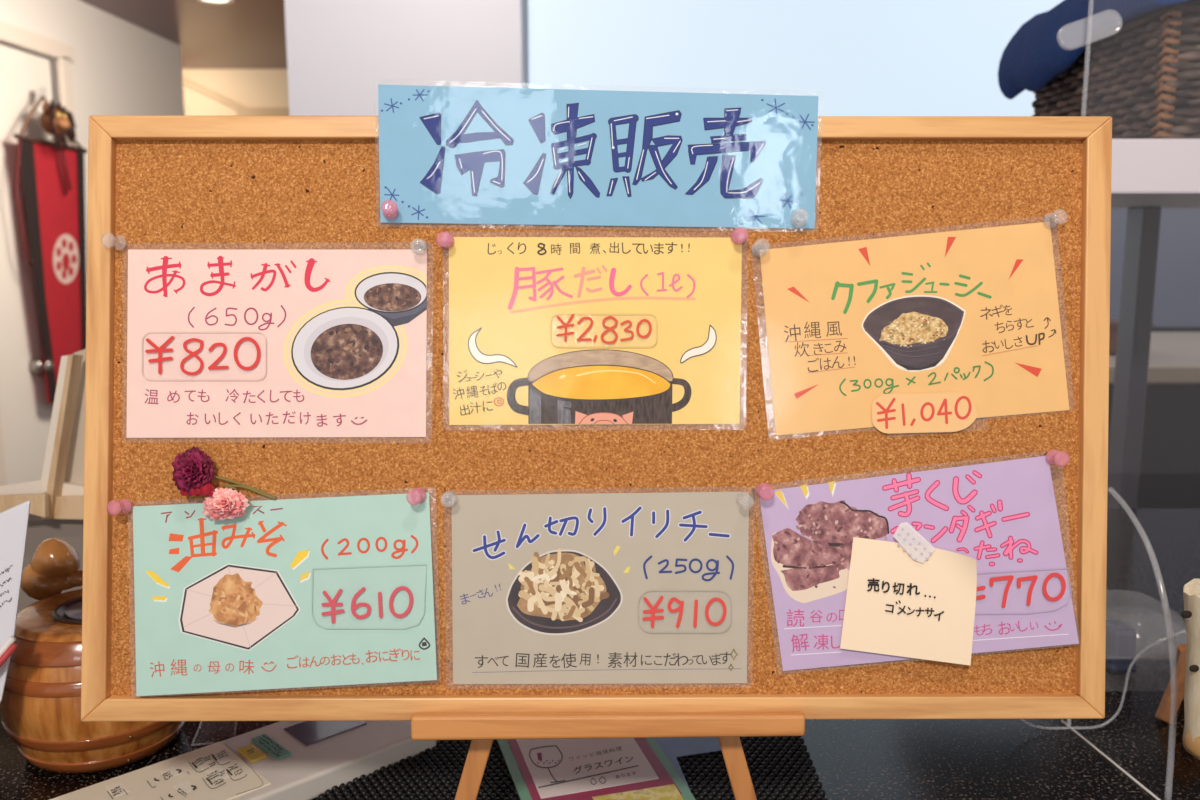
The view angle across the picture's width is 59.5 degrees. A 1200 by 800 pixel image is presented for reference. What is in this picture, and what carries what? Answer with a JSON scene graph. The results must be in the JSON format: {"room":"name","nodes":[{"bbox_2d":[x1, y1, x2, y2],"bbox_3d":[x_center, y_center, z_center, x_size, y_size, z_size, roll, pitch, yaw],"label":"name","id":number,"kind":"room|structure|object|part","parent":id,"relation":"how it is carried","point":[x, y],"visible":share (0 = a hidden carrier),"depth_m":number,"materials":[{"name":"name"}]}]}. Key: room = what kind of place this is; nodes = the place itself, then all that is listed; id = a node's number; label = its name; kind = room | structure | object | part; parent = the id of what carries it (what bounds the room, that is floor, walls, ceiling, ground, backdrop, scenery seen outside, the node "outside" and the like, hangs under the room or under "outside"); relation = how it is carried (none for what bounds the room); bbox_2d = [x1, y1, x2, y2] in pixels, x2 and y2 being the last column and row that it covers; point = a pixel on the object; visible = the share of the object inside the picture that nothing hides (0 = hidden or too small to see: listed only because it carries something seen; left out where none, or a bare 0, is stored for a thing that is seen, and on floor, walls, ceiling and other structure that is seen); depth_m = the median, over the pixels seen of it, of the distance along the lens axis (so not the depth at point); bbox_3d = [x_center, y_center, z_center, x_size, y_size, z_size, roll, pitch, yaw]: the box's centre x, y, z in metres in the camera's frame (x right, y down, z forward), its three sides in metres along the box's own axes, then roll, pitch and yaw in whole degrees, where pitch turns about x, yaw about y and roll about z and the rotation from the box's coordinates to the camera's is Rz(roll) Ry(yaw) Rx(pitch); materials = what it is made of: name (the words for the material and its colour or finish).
{"room":"eatery","nodes":[
{"label":"eatery","id":0,"kind":"room"},
{"bbox_2d":[0,0,184,270],"bbox_3d":[-2.690,-0.398,2.898,0.120,2.450,7.850,0,9,0],"label":"wall","id":1,"kind":"structure","parent":0,"point":[120,67],"depth_m":5.55,"materials":[{"name":"white paint"}]},
{"bbox_2d":[0,44,53,484],"bbox_3d":[-2.634,-0.544,4.860,0.132,2.110,0.770,0,9,0],"label":"door","id":2,"kind":"structure","parent":1,"relation":"in","point":[25,408],"depth_m":4.80,"materials":[{"name":"white"}]},
{"bbox_3d":[-2.614,-0.159,4.920,0.092,0.068,0.068,0,9,0],"label":"knob","id":3,"kind":"part","parent":2,"relation":"part of","materials":[{"name":"silver metal"}]},
{"bbox_2d":[38,87,46,100],"bbox_3d":[-2.589,-1.419,4.867,0.026,0.073,0.116,-3,9,-16],"label":"wall hook","id":4,"kind":"object","parent":2,"relation":"attached to","point":[42,91],"visible":0.98,"depth_m":4.88,"materials":[{"name":"grey"}]},
{"bbox_2d":[13,96,86,402],"bbox_3d":[-2.580,-0.673,5.016,0.031,1.505,0.684,0,9,0],"label":"hanging banner","id":5,"kind":"object","parent":4,"relation":"hanging from","point":[53,182],"visible":0.83,"depth_m":4.99,"materials":[{"name":"red fabric"}]},
{"bbox_3d":[-2.584,-1.209,4.957,0.023,0.041,0.628,0,9,0],"label":"rod","id":6,"kind":"part","parent":5,"relation":"part of","materials":[{"name":"brown"}]},
{"bbox_3d":[-2.580,-1.309,4.934,0.014,0.221,0.572,0,9,0],"label":"cord","id":7,"kind":"part","parent":5,"relation":"part of","materials":[{"name":"brown fabric"}]},
{"bbox_3d":[-2.592,-0.578,5.075,0.006,1.299,0.597,0,9,0],"label":"cloth panel","id":8,"kind":"part","parent":5,"relation":"part of","materials":[{"name":"red fabric"}]},
{"bbox_2d":[40,99,76,150],"bbox_3d":[-2.521,-1.271,4.864,0.130,0.237,0.251,-2,9,-12],"label":"mask","id":9,"kind":"object","parent":4,"relation":"hanging from","point":[56,121],"visible":1,"depth_m":4.84,"materials":[{"name":"brown wood"}]},
{"bbox_2d":[0,21,86,485],"bbox_3d":[-2.618,-0.582,4.854,0.030,2.200,1.050,0,9,0],"label":"trim","id":10,"kind":"structure","parent":1,"relation":"attached to","point":[64,55],"depth_m":4.96,"materials":[{"name":"beige"}]},
{"bbox_2d":[80,0,286,68],"bbox_3d":[0.000,-1.743,3.369,9.000,0.060,11.400,0,9,0],"label":"ceiling","id":11,"kind":"structure","parent":0,"point":[238,34],"depth_m":5.98,"materials":[{"name":"beige paint"}]},
{"bbox_2d":[199,0,233,3],"bbox_3d":[-1.923,-2.002,5.247,0.180,0.012,0.179,0,9,0],"label":"recessed light","id":12,"kind":"object","parent":11,"relation":"in","point":[206,1],"visible":1,"depth_m":5.30,"materials":[{"name":"beige"}]},
{"bbox_2d":[182,69,288,115],"bbox_3d":[-1.800,-1.146,7.777,6.000,2.500,0.120,0,9,0],"label":"wall","id":13,"kind":"structure","parent":0,"point":[250,88],"depth_m":7.54,"materials":[{"name":"beige paint"}]},
{"bbox_2d":[182,77,288,115],"bbox_3d":[-2.134,-1.922,7.560,1.868,0.849,0.065,0,9,0],"label":"trim","id":14,"kind":"structure","parent":13,"relation":"attached to","point":[241,110],"depth_m":7.50,"materials":[{"name":"beige wood"}]},
{"bbox_2d":[284,0,528,115],"bbox_3d":[-0.539,-0.449,3.219,0.644,2.450,0.500,0,9,0],"label":"wall partition","id":15,"kind":"structure","parent":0,"point":[339,52],"depth_m":2.89,"materials":[{"name":"white paint"}]},
{"bbox_2d":[528,0,1063,115],"bbox_3d":[0.607,-0.429,3.091,1.648,2.450,0.100,0,9,0],"label":"window","id":16,"kind":"structure","parent":15,"relation":"in","point":[859,57],"depth_m":2.97,"materials":[{"name":"white glass"}]},
{"bbox_2d":[1110,209,1199,326],"bbox_3d":[2.815,-0.457,3.269,2.769,2.450,0.120,0,9,0],"label":"wall","id":17,"kind":"structure","parent":0,"point":[1177,282],"depth_m":3.22,"materials":[{"name":"grey"}]},
{"bbox_2d":[1108,327,1199,507],"bbox_3d":[2.815,0.272,3.303,2.769,1.000,0.040,0,9,0],"label":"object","id":18,"kind":"structure","parent":17,"relation":"attached to","point":[1169,477],"depth_m":3.26,"materials":[{"name":"black"}]},
{"bbox_3d":[0.000,0.642,4.354,9.000,0.060,10.400,0,9,0],"label":"floor","id":19,"kind":"structure","parent":0,"visible":0},
{"bbox_2d":[0,508,1199,799],"bbox_3d":[0.000,0.665,0.956,2.600,0.957,1.220,0,9,0],"label":"countertop","id":20,"kind":"structure","parent":19,"relation":"on","point":[1152,553],"depth_m":0.81,"materials":[{"name":"black stone"}]},
{"bbox_2d":[0,500,30,702],"bbox_3d":[-0.430,0.160,0.716,0.098,0.187,0.056,0,9,0],"label":"menu","id":21,"kind":"object","parent":20,"relation":"on","point":[13,521],"visible":0.98,"depth_m":0.70,"materials":[{"name":"white paper"}]},
{"bbox_2d":[0,636,15,656],"bbox_3d":[-0.402,0.175,0.692,0.035,0.039,0.004,-2,9,-10],"label":"straw","id":22,"kind":"object","parent":21,"relation":"attached to","point":[11,639],"visible":1,"depth_m":0.69,"materials":[{"name":"white"}]},
{"bbox_2d":[0,643,17,666],"bbox_3d":[-0.399,0.178,0.692,0.031,0.035,0.004,-2,9,-10],"label":"straw","id":23,"kind":"object","parent":21,"relation":"attached to","point":[13,646],"visible":1,"depth_m":0.69,"materials":[{"name":"red"}]},
{"bbox_2d":[0,349,85,611],"bbox_3d":[-0.540,0.077,1.047,0.220,0.290,0.105,0,9,0],"label":"wooden stand","id":24,"kind":"object","parent":20,"relation":"on","point":[57,499],"visible":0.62,"depth_m":1.03,"materials":[{"name":"beige wood"}]},
{"bbox_3d":[-0.569,0.104,1.004,0.081,0.030,0.012,0,9,0],"label":"rail","id":25,"kind":"part","parent":24,"relation":"part of","materials":[{"name":"brown wood"}]},
{"bbox_3d":[-0.492,0.104,1.024,0.091,0.027,0.012,0,9,0],"label":"rail","id":26,"kind":"part","parent":24,"relation":"part of","materials":[{"name":"brown wood"}]},
{"bbox_3d":[-0.501,0.014,1.048,0.087,0.166,0.032,0,9,0],"label":"panel","id":27,"kind":"part","parent":24,"relation":"part of","materials":[{"name":"beige wood"}]},
{"bbox_2d":[0,538,184,773],"bbox_3d":[-0.387,0.191,0.795,0.157,0.145,0.144,0,9,0],"label":"wooden pot","id":28,"kind":"object","parent":20,"relation":"on","point":[40,705],"visible":0.61,"depth_m":0.74,"materials":[{"name":"brown wood"}]},
{"bbox_3d":[-0.437,0.136,0.841,0.053,0.051,0.035,4,10,26],"label":"carved knob","id":29,"kind":"part","parent":28,"relation":"part of","materials":[{"name":"brown wood"}]},
{"bbox_2d":[50,721,436,799],"bbox_3d":[-0.248,0.262,0.731,0.263,0.022,0.093,-9,12,-43],"label":"menu","id":30,"kind":"object","parent":20,"relation":"on","point":[281,760],"visible":0.98,"depth_m":0.73,"materials":[{"name":"beige paper"}]},
{"bbox_2d":[316,736,827,799],"bbox_3d":[-0.019,0.267,0.755,0.351,0.006,0.162,0,9,0],"label":"rubber mat","id":31,"kind":"object","parent":20,"relation":"on","point":[780,767],"visible":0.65,"depth_m":0.75,"materials":[{"name":"black rubber"}]},
{"bbox_2d":[497,738,695,799],"bbox_3d":[-0.012,0.260,0.772,0.115,0.002,0.181,-3,9,-16],"label":"menu","id":32,"kind":"object","parent":31,"relation":"on","point":[585,768],"visible":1,"depth_m":0.75,"materials":[{"name":"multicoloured paper"}]},
{"bbox_2d":[654,737,720,791],"bbox_3d":[0.063,0.267,0.734,0.064,0.001,0.141,0,9,0],"label":"leaflet","id":33,"kind":"object","parent":31,"relation":"on","point":[673,747],"visible":0.56,"depth_m":0.78,"materials":[{"name":"blue paper"}]},
{"bbox_2d":[411,712,804,799],"bbox_3d":[0.004,0.149,0.729,0.226,0.245,0.271,0,9,0],"label":"easel","id":34,"kind":"object","parent":20,"relation":"on","point":[481,729],"visible":0.6,"depth_m":0.60,"materials":[{"name":"brown wood"}]},
{"bbox_3d":[-0.059,0.163,0.633,0.081,0.245,0.011,0,0,0],"label":"leg","id":35,"kind":"part","parent":34,"relation":"part of","materials":[{"name":"brown wood"}]},
{"bbox_2d":[81,115,1111,721],"bbox_3d":[-0.002,0.011,0.616,0.598,0.350,0.071,0,9,0],"label":"corkboard","id":36,"kind":"object","parent":34,"relation":"on","point":[156,182],"visible":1,"depth_m":0.61,"materials":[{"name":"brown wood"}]},
{"bbox_3d":[-0.292,0.011,0.616,0.018,0.351,0.016,0,0,0],"label":"frame rail","id":37,"kind":"part","parent":36,"relation":"part of","materials":[{"name":"brown wood"}]},
{"bbox_2d":[127,250,426,437],"bbox_3d":[-0.188,-0.033,0.614,0.182,0.116,0.020,0,9,0],"label":"menu card","id":38,"kind":"object","parent":36,"relation":"attached to","point":[221,343],"visible":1,"depth_m":0.61,"materials":[{"name":"paper"}]},
{"bbox_2d":[133,493,436,695],"bbox_3d":[-0.184,0.112,0.610,0.184,0.119,0.026,0,9,-1],"label":"menu card","id":39,"kind":"object","parent":36,"relation":"attached to","point":[325,591],"visible":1,"depth_m":0.61,"materials":[{"name":"paper"}]},
{"bbox_2d":[171,446,273,499],"bbox_3d":[-0.218,0.043,0.604,0.058,0.033,0.016,0,9,-2],"label":"carnation","id":40,"kind":"object","parent":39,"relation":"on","point":[193,475],"visible":1,"depth_m":0.60,"materials":[{"name":"red plant"}]},
{"bbox_3d":[-0.211,0.050,0.611,0.044,0.017,0.003,0,9,-2],"label":"stem","id":41,"kind":"part","parent":40,"relation":"part of","materials":[{"name":"green plant"}]},
{"bbox_2d":[202,485,275,520],"bbox_3d":[-0.209,0.060,0.606,0.041,0.020,0.017,-1,9,-3],"label":"carnation","id":42,"kind":"object","parent":39,"relation":"on","point":[226,503],"visible":1,"depth_m":0.60,"materials":[{"name":"pink plant"}]},
{"bbox_3d":[-0.204,0.054,0.612,0.030,0.011,0.005,-1,9,-7],"label":"stem","id":43,"kind":"part","parent":42,"relation":"part of","materials":[{"name":"green plant"}]},
{"bbox_2d":[178,563,300,650],"bbox_3d":[-0.209,0.120,0.610,0.071,0.050,0.003,0,0,0],"label":"picture","id":44,"kind":"object","parent":39,"relation":"attached to","point":[238,606],"depth_m":0.61},
{"bbox_3d":[-0.004,0.179,0.616,0.593,0.015,0.016,0,0,0],"label":"frame rail","id":45,"kind":"part","parent":36,"relation":"part of","materials":[{"name":"brown wood"}]},
{"bbox_2d":[449,237,741,424],"bbox_3d":[-0.003,-0.040,0.613,0.179,0.115,0.020,0,9,0],"label":"menu card","id":46,"kind":"object","parent":36,"relation":"attached to","point":[543,330],"visible":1,"depth_m":0.61,"materials":[{"name":"paper"}]},
{"bbox_2d":[378,85,817,227],"bbox_3d":[-0.001,-0.141,0.608,0.259,0.087,0.005,0,9,0],"label":"header sign","id":47,"kind":"object","parent":36,"relation":"attached to","point":[448,154],"visible":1,"depth_m":0.61,"materials":[{"name":"paper"}]},
{"bbox_2d":[452,492,748,683],"bbox_3d":[0.000,0.110,0.613,0.182,0.117,0.020,0,9,0],"label":"menu card","id":48,"kind":"object","parent":36,"relation":"attached to","point":[594,588],"visible":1,"depth_m":0.61,"materials":[{"name":"paper"}]},
{"bbox_2d":[506,548,622,634],"bbox_3d":[-0.021,0.112,0.614,0.069,0.051,0.001,0,0,0],"label":"picture","id":49,"kind":"object","parent":48,"relation":"attached to","point":[557,592],"depth_m":0.61},
{"bbox_3d":[0.000,-0.159,0.616,0.593,0.013,0.016,0,0,0],"label":"frame rail","id":50,"kind":"part","parent":36,"relation":"part of","materials":[{"name":"brown wood"}]},
{"bbox_2d":[760,222,1068,434],"bbox_3d":[0.183,-0.042,0.613,0.189,0.130,0.021,0,9,-1],"label":"menu card","id":51,"kind":"object","parent":36,"relation":"attached to","point":[940,331],"visible":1,"depth_m":0.61,"materials":[{"name":"paper"}]},
{"bbox_2d":[862,295,965,371],"bbox_3d":[0.183,-0.039,0.614,0.061,0.045,0.001,0,0,0],"label":"picture","id":52,"kind":"object","parent":51,"relation":"attached to","point":[916,333],"depth_m":0.61},
{"bbox_2d":[759,456,1078,670],"bbox_3d":[0.183,0.095,0.610,0.189,0.131,0.020,0,9,1],"label":"menu card","id":53,"kind":"object","parent":36,"relation":"attached to","point":[1002,515],"visible":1,"depth_m":0.61,"materials":[{"name":"paper"}]},
{"bbox_2d":[771,500,888,602],"bbox_3d":[0.134,0.088,0.612,0.069,0.060,0.003,0,0,0],"label":"picture","id":54,"kind":"object","parent":53,"relation":"attached to","point":[808,570],"depth_m":0.61},
{"bbox_2d":[840,537,976,664],"bbox_3d":[0.178,0.116,0.608,0.078,0.072,0.011,0,9,3],"label":"sticky note","id":55,"kind":"object","parent":53,"relation":"attached to","point":[896,604],"visible":1,"depth_m":0.61,"materials":[{"name":"paper"}]},
{"bbox_2d":[893,522,935,562],"bbox_3d":[0.181,0.082,0.606,0.025,0.023,0.003,2,9,10],"label":"tape","id":56,"kind":"object","parent":55,"relation":"attached to","point":[916,545],"visible":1,"depth_m":0.61,"materials":[{"name":"grey"}]},
{"bbox_3d":[0.288,0.010,0.616,0.019,0.349,0.016,0,0,0],"label":"frame rail","id":57,"kind":"part","parent":36,"relation":"part of","materials":[{"name":"brown wood"}]},
{"bbox_3d":[0.066,0.163,0.633,0.079,0.245,0.011,0,0,0],"label":"leg","id":58,"kind":"part","parent":34,"relation":"part of","materials":[{"name":"brown wood"}]},
{"bbox_2d":[1061,720,1160,799],"bbox_3d":[0.376,0.167,0.763,0.004,0.202,0.160,-1,9,-7],"label":"guard","id":59,"kind":"object","parent":20,"relation":"on","point":[1062,721],"visible":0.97,"depth_m":0.77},
{"bbox_3d":[0.475,0.226,0.858,0.060,0.059,0.059,0,9,0],"label":"small easel leg","id":60,"kind":"part","parent":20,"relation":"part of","materials":[{"name":"wood"}]},
{"bbox_3d":[0.484,0.225,0.869,0.013,0.059,0.045,6,11,33],"label":"leg","id":61,"kind":"part","parent":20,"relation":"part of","materials":[{"name":"brown wood"}]},
{"bbox_2d":[1181,579,1199,759],"bbox_3d":[0.399,0.174,0.665,0.060,0.110,0.057,5,10,29],"label":"post","id":62,"kind":"object","parent":20,"relation":"on","point":[1191,590],"visible":1,"depth_m":0.66,"materials":[{"name":"beige wood"}]},
{"bbox_3d":[0.464,0.209,0.933,0.111,0.063,0.114,0,9,0],"label":"plastic tub","id":63,"kind":"object","parent":20,"relation":"on","visible":0},
{"bbox_2d":[1105,620,1136,672],"bbox_3d":[0.460,0.218,0.934,0.026,0.040,0.034,0,9,0],"label":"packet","id":64,"kind":"object","parent":63,"relation":"in","point":[1120,636],"visible":0.78,"depth_m":0.92,"materials":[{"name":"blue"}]},
{"bbox_2d":[1107,139,1199,507],"bbox_3d":[0.985,0.382,1.407,1.000,1.375,0.600,0,9,0],"label":"shelf","id":65,"kind":"object","parent":19,"relation":"on","point":[1149,176],"visible":0.44,"depth_m":1.47,"materials":[{"name":"white"}]},
{"bbox_2d":[1032,2,1199,138],"bbox_3d":[0.714,-0.350,1.202,0.315,0.136,0.330,0,9,0],"label":"wicker basket","id":66,"kind":"object","parent":65,"relation":"on","point":[1146,77],"visible":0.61,"depth_m":1.09,"materials":[{"name":"brown"}]},
{"bbox_2d":[998,0,1199,99],"bbox_3d":[0.679,-0.420,1.186,0.323,0.113,0.384,0,9,0],"label":"towel","id":67,"kind":"object","parent":66,"relation":"on","point":[1046,45],"visible":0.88,"depth_m":1.22,"materials":[{"name":"blue fabric"}]},
{"bbox_2d":[1109,332,1199,382],"bbox_3d":[1.750,0.380,2.541,1.700,1.024,0.750,0,9,0],"label":"dining table","id":68,"kind":"object","parent":19,"relation":"on","point":[1174,357],"visible":0.02,"depth_m":2.22,"materials":[{"name":"beige"}]},
{"bbox_2d":[1109,319,1153,352],"bbox_3d":[1.141,-0.140,2.307,0.096,0.066,0.100,0,9,0],"label":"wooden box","id":69,"kind":"object","parent":68,"relation":"on","point":[1113,322],"visible":0.22,"depth_m":2.26,"materials":[{"name":"brown"}]},
{"bbox_3d":[1.141,-0.167,2.302,0.096,0.012,0.100,0,9,0],"label":"lid","id":70,"kind":"part","parent":69,"relation":"part of","materials":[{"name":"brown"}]}
]}

